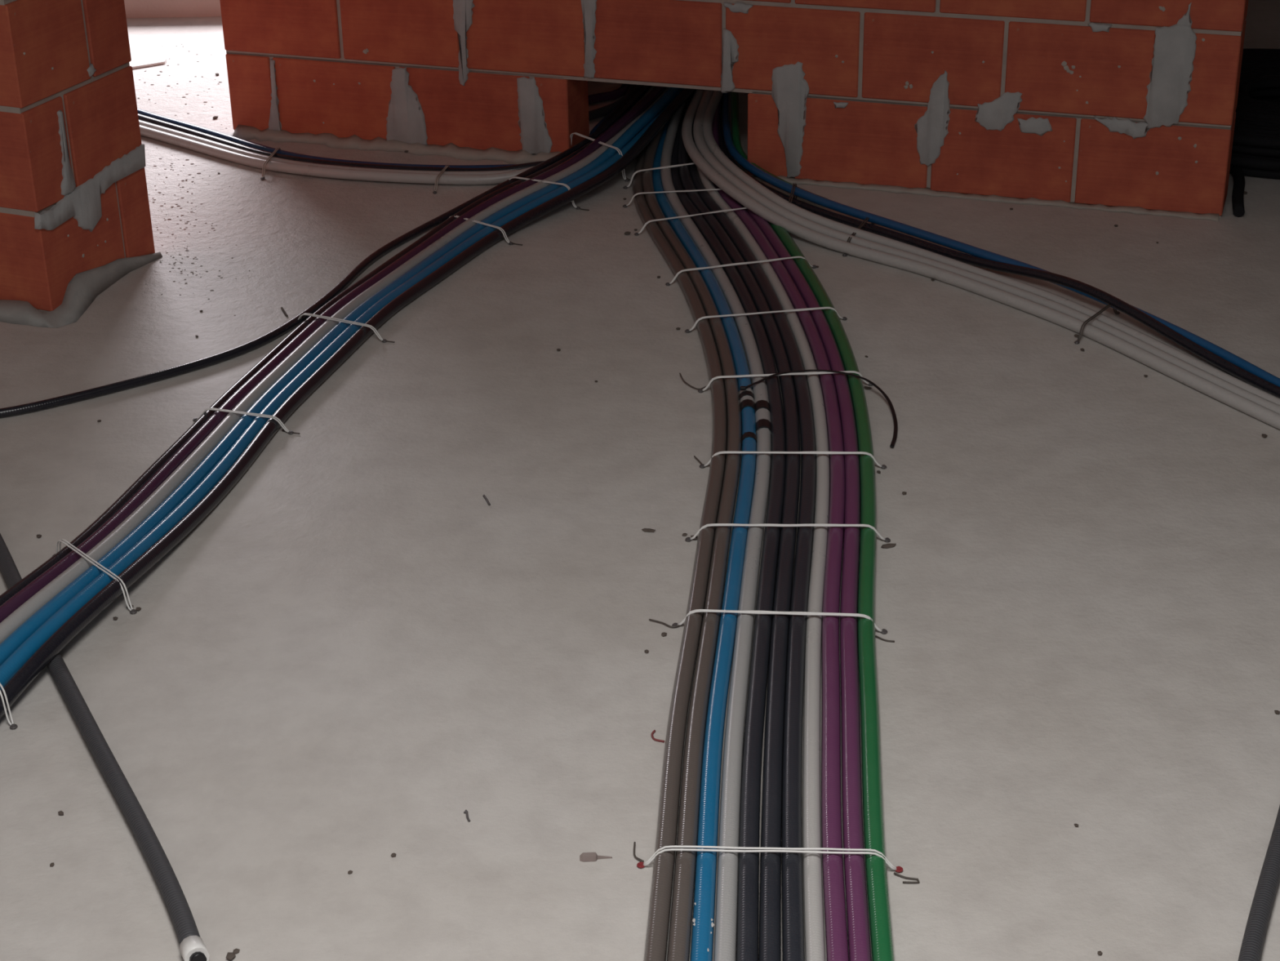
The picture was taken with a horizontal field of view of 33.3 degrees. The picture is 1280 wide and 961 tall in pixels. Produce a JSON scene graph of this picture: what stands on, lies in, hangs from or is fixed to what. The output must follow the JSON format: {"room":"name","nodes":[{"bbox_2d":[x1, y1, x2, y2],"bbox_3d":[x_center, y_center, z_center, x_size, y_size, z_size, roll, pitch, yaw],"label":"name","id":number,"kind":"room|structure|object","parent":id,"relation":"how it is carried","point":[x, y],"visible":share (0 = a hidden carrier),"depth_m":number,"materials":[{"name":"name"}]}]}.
{"room":"building under construction","nodes":[
{"label":"building under construction","id":0,"kind":"room"},
{"bbox_2d":[0,0,162,328],"bbox_3d":[-1.282,-1.571,3.674,0.566,2.600,0.424,10,28,21],"label":"wall","id":1,"kind":"structure","parent":0,"point":[75,218],"depth_m":4.04,"materials":[{"name":"brick"}]},
{"bbox_2d":[124,0,221,18],"bbox_3d":[-0.245,-2.530,5.574,6.200,2.600,0.120,-1,26,0],"label":"wall","id":2,"kind":"structure","parent":0,"point":[133,8],"depth_m":6.08,"materials":[{"name":"pink paint"}]},
{"bbox_2d":[0,0,1279,960],"bbox_3d":[-0.193,0.378,2.796,6.200,0.150,7.680,-1,26,0],"label":"floor","id":3,"kind":"structure","parent":0,"point":[354,652],"depth_m":3.06,"materials":[{"name":"grey concrete"}]},
{"bbox_2d":[0,533,209,960],"bbox_3d":[-0.799,0.235,2.905,0.035,0.030,1.464,-13,29,-23],"label":"cable","id":4,"kind":"object","parent":3,"relation":"on","point":[192,946],"visible":0.84,"depth_m":2.58,"materials":[{"name":"dark grey corrugated plastic"},{"name":"white plastic"}]},
{"bbox_2d":[129,58,166,69],"bbox_3d":[-1.308,-1.094,5.634,0.135,0.006,0.036,-13,29,-23],"label":"flake","id":5,"kind":"object","parent":3,"relation":"on","point":[135,65],"visible":0.73,"depth_m":5.63,"materials":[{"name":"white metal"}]},
{"bbox_2d":[137,24,249,315],"bbox_3d":[-1.089,-0.786,5.011,0.292,0.002,2.255,-7,27,-12],"label":"crumbs","id":6,"kind":"object","parent":3,"relation":"on","point":[191,24],"depth_m":4.62,"materials":[{"name":"grey concrete"}]},
{"bbox_2d":[226,951,235,959],"bbox_3d":[-0.447,0.521,2.341,0.010,0.005,0.013,1,26,4],"label":"crumb","id":7,"kind":"object","parent":3,"relation":"on","point":[230,955],"visible":1,"depth_m":2.34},
{"bbox_2d":[232,947,239,953],"bbox_3d":[-0.444,0.517,2.351,0.007,0.004,0.008,5,27,11],"label":"crumb","id":8,"kind":"object","parent":3,"relation":"on","point":[236,950],"visible":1,"depth_m":2.35,"materials":[{"name":"grey concrete"}]},
{"bbox_2d":[280,306,288,316],"bbox_3d":[-0.672,-0.319,4.049,0.004,0.004,0.045,-10,28,-18],"label":"splinter","id":9,"kind":"object","parent":3,"relation":"on","point":[282,308],"visible":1,"depth_m":4.05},
{"bbox_2d":[0,133,602,605],"bbox_3d":[-0.543,-0.304,3.949,0.172,0.061,3.245,9,28,19],"label":"cable","id":10,"kind":"object","parent":3,"relation":"on","point":[135,486],"visible":0.56,"depth_m":3.60,"materials":[{"name":"plastic"}]},
{"bbox_2d":[192,407,299,434],"bbox_3d":[-0.660,-0.102,3.581,0.200,0.028,0.013,8,28,17],"label":"tie","id":11,"kind":"object","parent":10,"relation":"attached to","point":[291,432],"visible":0.97,"depth_m":3.57,"materials":[{"name":"white metal"}]},
{"bbox_2d":[448,215,522,245],"bbox_3d":[-0.327,-0.516,4.403,0.210,0.031,0.015,18,32,33],"label":"tie","id":12,"kind":"object","parent":10,"relation":"attached to","point":[509,242],"visible":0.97,"depth_m":4.37,"materials":[{"name":"white metal"}]},
{"bbox_2d":[0,84,652,417],"bbox_3d":[-0.461,-0.534,4.415,0.246,0.058,2.306,15,30,29],"label":"cable","id":13,"kind":"object","parent":3,"relation":"on","point":[59,401],"visible":0.84,"depth_m":3.95,"materials":[{"name":"black plastic"}]},
{"bbox_2d":[297,312,395,342],"bbox_3d":[-0.547,-0.283,3.944,0.221,0.028,0.014,12,29,24],"label":"tie","id":14,"kind":"object","parent":13,"relation":"attached to","point":[384,340],"visible":1,"depth_m":3.93,"materials":[{"name":"white metal"}]},
{"bbox_2d":[138,120,517,174],"bbox_3d":[-0.788,-0.840,5.084,1.622,0.023,0.757,1,26,4],"label":"cable","id":15,"kind":"object","parent":3,"relation":"on","point":[195,138],"visible":0.32,"depth_m":4.83,"materials":[{"name":"grey plastic"}]},
{"bbox_2d":[0,85,666,622],"bbox_3d":[-0.520,-0.312,3.942,0.177,0.082,3.241,9,28,19],"label":"cable","id":16,"kind":"object","parent":3,"relation":"on","point":[189,446],"visible":0.69,"depth_m":3.71,"materials":[{"name":"plastic"}]},
{"bbox_2d":[509,176,589,210],"bbox_3d":[-0.201,-0.616,4.577,0.211,0.052,0.014,12,29,24],"label":"tie","id":17,"kind":"object","parent":16,"relation":"attached to","point":[513,177],"visible":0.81,"depth_m":4.55,"materials":[{"name":"white"}]},
{"bbox_2d":[569,132,631,182],"bbox_3d":[-0.089,-0.722,4.769,0.021,0.068,0.247,-22,33,-36],"label":"tie","id":18,"kind":"object","parent":16,"relation":"attached to","point":[626,179],"visible":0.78,"depth_m":4.74,"materials":[{"name":"white"}]},
{"bbox_2d":[0,87,669,644],"bbox_3d":[-0.493,-0.304,3.941,0.180,0.067,3.236,8,28,18],"label":"cable","id":19,"kind":"object","parent":3,"relation":"on","point":[8,625],"visible":0.7,"depth_m":3.57,"materials":[{"name":"grey plastic"}]},
{"bbox_2d":[0,87,681,665],"bbox_3d":[-0.467,-0.308,3.934,0.181,0.082,3.231,8,28,18],"label":"cable","id":20,"kind":"object","parent":3,"relation":"on","point":[30,625],"visible":0.76,"depth_m":3.60,"materials":[{"name":"plastic"}]},
{"bbox_2d":[0,88,683,689],"bbox_3d":[-0.442,-0.300,3.933,0.184,0.066,3.226,8,28,18],"label":"cable","id":21,"kind":"object","parent":3,"relation":"on","point":[21,655],"visible":0.74,"depth_m":3.45,"materials":[{"name":"blue plastic"}]},
{"bbox_2d":[0,88,695,718],"bbox_3d":[-0.417,-0.306,3.926,0.186,0.082,3.221,8,28,18],"label":"cable","id":22,"kind":"object","parent":3,"relation":"on","point":[39,660],"visible":0.97,"depth_m":3.56,"materials":[{"name":"black plastic"}]},
{"bbox_2d":[0,682,17,728],"bbox_3d":[-0.892,0.249,2.853,0.010,0.052,0.283,-19,32,-33],"label":"tie","id":23,"kind":"object","parent":22,"relation":"attached to","point":[13,726],"visible":1,"depth_m":2.76,"materials":[{"name":"white"}]},
{"bbox_2d":[52,538,137,613],"bbox_3d":[-0.793,0.132,3.097,0.010,0.043,0.238,-22,33,-36],"label":"tie","id":24,"kind":"object","parent":22,"relation":"attached to","point":[132,611],"visible":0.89,"depth_m":3.07,"materials":[{"name":"white"}]},
{"bbox_2d":[137,84,636,168],"bbox_3d":[-0.832,-0.872,5.150,1.634,0.023,0.744,3,27,8],"label":"cable","id":25,"kind":"object","parent":3,"relation":"on","point":[198,128],"visible":0.3,"depth_m":4.93,"materials":[{"name":"black plastic"}]},
{"bbox_2d":[260,147,280,179],"bbox_3d":[-0.832,-0.722,4.841,0.010,0.028,0.186,2,26,6],"label":"tie","id":26,"kind":"object","parent":25,"relation":"attached to","point":[277,148],"visible":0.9,"depth_m":4.79,"materials":[{"name":"grey metal"}]},
{"bbox_2d":[432,165,449,194],"bbox_3d":[-0.435,-0.669,4.719,0.010,0.028,0.152,4,27,9],"label":"tie","id":27,"kind":"object","parent":25,"relation":"attached to","point":[442,171],"visible":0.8,"depth_m":4.67,"materials":[{"name":"grey metal"}]},
{"bbox_2d":[137,84,644,171],"bbox_3d":[-0.813,-0.864,5.112,1.622,0.042,0.752,2,26,6],"label":"cable","id":28,"kind":"object","parent":3,"relation":"on","point":[145,118],"visible":0.39,"depth_m":4.83,"materials":[{"name":"plastic"}]},
{"bbox_2d":[139,85,655,185],"bbox_3d":[-0.749,-0.834,5.050,1.624,0.042,0.804,-1,26,0],"label":"cable","id":29,"kind":"object","parent":3,"relation":"on","point":[274,166],"visible":0.54,"depth_m":4.75,"materials":[{"name":"white plastic"}]},
{"bbox_2d":[463,808,470,821],"bbox_3d":[-0.208,0.403,2.574,0.005,0.003,0.024,-7,27,-11],"label":"scrap","id":30,"kind":"object","parent":3,"relation":"on","point":[465,811],"visible":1,"depth_m":2.57,"materials":[{"name":"grey metal"}]},
{"bbox_2d":[482,494,490,505],"bbox_3d":[-0.238,0.030,3.328,0.004,0.004,0.034,-9,28,-17],"label":"nail","id":31,"kind":"object","parent":3,"relation":"on","point":[483,495],"visible":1,"depth_m":3.32,"materials":[{"name":"grey metal"}]},
{"bbox_2d":[579,852,612,861],"bbox_3d":[-0.051,0.438,2.494,0.038,0.006,0.012,-1,26,0],"label":"plug","id":32,"kind":"object","parent":3,"relation":"on","point":[584,856],"visible":1,"depth_m":2.49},
{"bbox_2d":[588,83,629,104],"bbox_3d":[-0.060,-0.983,5.346,0.087,0.022,0.348,11,29,23],"label":"cable","id":33,"kind":"object","parent":3,"relation":"on","point":[615,94],"visible":0.44,"depth_m":5.26,"materials":[{"name":"black plastic"}]},
{"bbox_2d":[588,84,635,120],"bbox_3d":[-0.052,-0.941,5.262,0.075,0.022,0.403,8,28,18],"label":"cable","id":34,"kind":"object","parent":3,"relation":"on","point":[603,111],"visible":0.45,"depth_m":5.15,"materials":[{"name":"plastic"}]},
{"bbox_2d":[641,528,655,532],"bbox_3d":[0.013,0.074,3.228,0.022,0.004,0.010,6,27,15],"label":"crumb","id":35,"kind":"object","parent":3,"relation":"on","point":[647,530],"visible":1,"depth_m":3.23,"materials":[{"name":"grey concrete"}]},
{"bbox_2d":[651,729,664,742],"bbox_3d":[0.021,0.326,2.720,0.011,0.004,0.028,-14,29,-24],"label":"scrap","id":36,"kind":"object","parent":3,"relation":"on","point":[654,731],"visible":1,"depth_m":2.71,"materials":[{"name":"grey"}]},
{"bbox_2d":[661,631,666,636],"bbox_3d":[0.033,0.212,2.950,0.008,0.004,0.009,9,28,19],"label":"crumb","id":37,"kind":"object","parent":3,"relation":"on","point":[664,633],"visible":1,"depth_m":2.95,"materials":[{"name":"grey concrete"}]},
{"bbox_2d":[632,112,727,960],"bbox_3d":[0.057,-0.194,3.748,0.175,0.024,3.868,-1,26,0],"label":"cable","id":38,"kind":"object","parent":3,"relation":"on","point":[658,922],"visible":0.78,"depth_m":2.93,"materials":[{"name":"grey plastic"}]},
{"bbox_2d":[633,841,919,883],"bbox_3d":[0.154,0.435,2.465,0.335,0.028,0.043,3,27,9],"label":"tie","id":39,"kind":"object","parent":38,"relation":"attached to","point":[641,864],"visible":1,"depth_m":2.46,"materials":[{"name":"white"}]},
{"bbox_2d":[641,111,742,960],"bbox_3d":[0.082,-0.203,3.742,0.174,0.044,3.867,-1,26,0],"label":"cable","id":40,"kind":"object","parent":3,"relation":"on","point":[681,918],"visible":0.79,"depth_m":2.94,"materials":[{"name":"grey plastic"}]},
{"bbox_2d":[623,162,694,188],"bbox_3d":[0.088,-0.676,4.704,0.267,0.037,0.010,-10,28,-18],"label":"tie","id":41,"kind":"object","parent":40,"relation":"attached to","point":[692,163],"visible":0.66,"depth_m":4.68,"materials":[{"name":"white"}]},
{"bbox_2d":[622,188,721,207],"bbox_3d":[0.102,-0.605,4.567,0.280,0.031,0.010,-4,26,-5],"label":"tie","id":42,"kind":"object","parent":40,"relation":"attached to","point":[634,195],"visible":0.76,"depth_m":4.56,"materials":[{"name":"white"}]},
{"bbox_2d":[653,117,756,960],"bbox_3d":[0.107,-0.194,3.745,0.174,0.028,3.865,-1,26,0],"label":"cable","id":43,"kind":"object","parent":3,"relation":"on","point":[704,908],"visible":0.82,"depth_m":2.92,"materials":[{"name":"blue plastic"}]},
{"bbox_2d":[660,101,771,960],"bbox_3d":[0.131,-0.201,3.740,0.174,0.046,3.864,-1,26,0],"label":"cable","id":44,"kind":"object","parent":3,"relation":"on","point":[726,920],"visible":0.92,"depth_m":2.96,"materials":[{"name":"white plastic"}]},
{"bbox_2d":[671,97,786,960],"bbox_3d":[0.155,-0.193,3.743,0.170,0.024,3.863,-1,26,0],"label":"cable","id":45,"kind":"object","parent":3,"relation":"on","point":[747,938],"visible":0.8,"depth_m":2.92,"materials":[{"name":"grey plastic"}]},
{"bbox_2d":[677,88,800,960],"bbox_3d":[0.179,-0.202,3.737,0.171,0.044,3.862,-1,26,0],"label":"cable","id":46,"kind":"object","parent":3,"relation":"on","point":[770,900],"visible":0.8,"depth_m":2.93,"materials":[{"name":"black plastic"}]},
{"bbox_2d":[688,113,816,960],"bbox_3d":[0.200,-0.193,3.741,0.176,0.024,3.860,-1,26,0],"label":"cable","id":47,"kind":"object","parent":3,"relation":"on","point":[793,922],"visible":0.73,"depth_m":2.91,"materials":[{"name":"black plastic"}]},
{"bbox_2d":[693,142,830,960],"bbox_3d":[0.221,-0.201,3.736,0.178,0.041,3.859,-1,26,0],"label":"cable","id":48,"kind":"object","parent":3,"relation":"on","point":[815,948],"visible":0.78,"depth_m":2.91,"materials":[{"name":"grey plastic"}]},
{"bbox_2d":[730,91,826,198],"bbox_3d":[0.255,-0.792,4.901,0.133,0.069,0.869,-6,27,-9],"label":"cable","id":49,"kind":"object","parent":3,"relation":"on","point":[734,95],"visible":0.44,"depth_m":4.88,"materials":[{"name":"black plastic"}]},
{"bbox_2d":[712,182,848,960],"bbox_3d":[0.241,-0.193,3.739,0.185,0.024,3.858,-1,26,0],"label":"cable","id":50,"kind":"object","parent":3,"relation":"on","point":[835,914],"visible":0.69,"depth_m":2.90,"materials":[{"name":"purple plastic"}]},
{"bbox_2d":[711,96,871,960],"bbox_3d":[0.262,-0.202,3.733,0.191,0.044,3.856,-1,26,0],"label":"cable","id":51,"kind":"object","parent":3,"relation":"on","point":[857,913],"visible":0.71,"depth_m":2.88,"materials":[{"name":"plastic"}]},
{"bbox_2d":[720,97,894,960],"bbox_3d":[0.283,-0.193,3.736,0.197,0.024,3.855,-1,26,0],"label":"cable","id":52,"kind":"object","parent":3,"relation":"on","point":[879,912],"visible":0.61,"depth_m":2.87,"materials":[{"name":"green plastic"}]},
{"bbox_2d":[634,207,746,235],"bbox_3d":[0.139,-0.543,4.443,0.321,0.028,0.010,-10,28,-17],"label":"tie","id":53,"kind":"object","parent":52,"relation":"attached to","point":[728,210],"visible":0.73,"depth_m":4.42,"materials":[{"name":"white"}]},
{"bbox_2d":[665,256,816,285],"bbox_3d":[0.199,-0.411,4.175,0.311,0.028,0.010,-8,27,-14],"label":"tie","id":54,"kind":"object","parent":52,"relation":"attached to","point":[793,257],"visible":1,"depth_m":4.17,"materials":[{"name":"white metal"}]},
{"bbox_2d":[684,306,847,333],"bbox_3d":[0.233,-0.298,3.945,0.306,0.028,0.010,-5,27,-8],"label":"tie","id":55,"kind":"object","parent":52,"relation":"attached to","point":[687,331],"visible":1,"depth_m":3.94,"materials":[{"name":"white metal"}]},
{"bbox_2d":[648,608,894,642],"bbox_3d":[0.181,0.193,2.954,0.341,0.028,0.031,3,27,8],"label":"tie","id":56,"kind":"object","parent":52,"relation":"attached to","point":[802,613],"visible":1,"depth_m":2.95,"materials":[{"name":"white"}]},
{"bbox_2d":[679,370,872,392],"bbox_3d":[0.236,-0.182,3.710,0.334,0.028,0.074,-1,26,0],"label":"tie","id":57,"kind":"object","parent":52,"relation":"attached to","point":[700,390],"visible":0.97,"depth_m":3.68,"materials":[{"name":"white metal"}]},
{"bbox_2d":[684,523,890,542],"bbox_3d":[0.220,0.077,3.187,0.306,0.028,0.010,0,26,2],"label":"tie","id":58,"kind":"object","parent":52,"relation":"attached to","point":[687,539],"visible":1,"depth_m":3.18,"materials":[{"name":"white"}]},
{"bbox_2d":[693,450,886,468],"bbox_3d":[0.237,-0.034,3.410,0.310,0.028,0.038,3,27,7],"label":"tie","id":59,"kind":"object","parent":52,"relation":"attached to","point":[702,465],"visible":1,"depth_m":3.40,"materials":[{"name":"white metal"}]},
{"bbox_2d":[739,369,897,447],"bbox_3d":[0.339,-0.135,3.607,0.309,0.028,0.166,19,32,34],"label":"cable tie","id":60,"kind":"object","parent":52,"relation":"attached to","point":[742,388],"visible":1,"depth_m":3.64,"materials":[{"name":"black plastic"}]},
{"bbox_2d":[880,542,896,547],"bbox_3d":[0.368,0.096,3.171,0.024,0.005,0.012,-7,27,-12],"label":"crumb","id":61,"kind":"object","parent":3,"relation":"on","point":[886,545],"visible":1,"depth_m":3.17,"materials":[{"name":"grey concrete"}]},
{"bbox_2d":[681,88,1279,429],"bbox_3d":[0.478,-0.505,4.317,0.364,0.063,2.305,-12,28,-21],"label":"cable","id":62,"kind":"object","parent":3,"relation":"on","point":[1228,397],"visible":0.94,"depth_m":4.06,"materials":[{"name":"grey plastic"}]},
{"bbox_2d":[842,217,874,256],"bbox_3d":[0.446,-0.503,4.352,0.010,0.028,0.213,9,28,20],"label":"tie","id":63,"kind":"object","parent":62,"relation":"attached to","point":[867,218],"visible":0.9,"depth_m":4.34,"materials":[{"name":"grey metal"}]},
{"bbox_2d":[693,89,1279,413],"bbox_3d":[0.501,-0.513,4.319,0.358,0.074,2.291,-12,28,-21],"label":"cable","id":64,"kind":"object","parent":3,"relation":"on","point":[698,136],"visible":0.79,"depth_m":4.16,"materials":[{"name":"white plastic"}]},
{"bbox_2d":[702,90,1279,404],"bbox_3d":[0.525,-0.511,4.326,0.352,0.063,2.276,-12,28,-21],"label":"cable","id":65,"kind":"object","parent":3,"relation":"on","point":[715,99],"visible":0.74,"depth_m":4.22,"materials":[{"name":"plastic"}]},
{"bbox_2d":[1074,304,1119,344],"bbox_3d":[0.836,-0.292,3.908,0.010,0.032,0.181,17,32,32],"label":"tie","id":66,"kind":"object","parent":65,"relation":"attached to","point":[1115,311],"visible":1,"depth_m":3.88,"materials":[{"name":"grey metal"}]},
{"bbox_2d":[718,108,1279,398],"bbox_3d":[0.531,-0.538,4.400,0.314,0.047,2.258,-12,28,-22],"label":"cable","id":67,"kind":"object","parent":3,"relation":"on","point":[1183,341],"visible":0.77,"depth_m":4.05,"materials":[{"name":"plastic"}]},
{"bbox_2d":[721,92,1279,386],"bbox_3d":[0.547,-0.542,4.401,0.330,0.053,2.247,-12,29,-22],"label":"cable","id":68,"kind":"object","parent":3,"relation":"on","point":[968,249],"visible":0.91,"depth_m":4.32,"materials":[{"name":"plastic"}]},
{"bbox_2d":[788,183,796,203],"bbox_3d":[0.319,-0.580,4.485,0.010,0.052,0.189,3,27,8],"label":"tie","id":69,"kind":"object","parent":68,"relation":"attached to","point":[793,184],"visible":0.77,"depth_m":4.48,"materials":[{"name":"grey"}]},
{"bbox_2d":[1229,48,1279,217],"bbox_3d":[1.493,-0.828,4.893,0.775,0.098,0.908,-7,27,-13],"label":"coil","id":70,"kind":"object","parent":3,"relation":"on","point":[1255,149],"visible":0.32,"depth_m":4.70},
{"bbox_2d":[1238,805,1279,960],"bbox_3d":[0.753,0.410,2.503,0.028,0.022,0.706,10,28,21],"label":"cable","id":71,"kind":"object","parent":3,"relation":"on","point":[1255,934],"visible":1,"depth_m":2.37,"materials":[{"name":"dark grey corrugated plastic"}]},
{"bbox_2d":[219,0,1248,221],"bbox_3d":[0.112,-1.847,4.238,2.288,2.649,0.195,7,28,17],"label":"wall","id":72,"kind":"structure","parent":0,"point":[1130,106],"depth_m":4.59,"materials":[{"name":"brick"}]}
]}

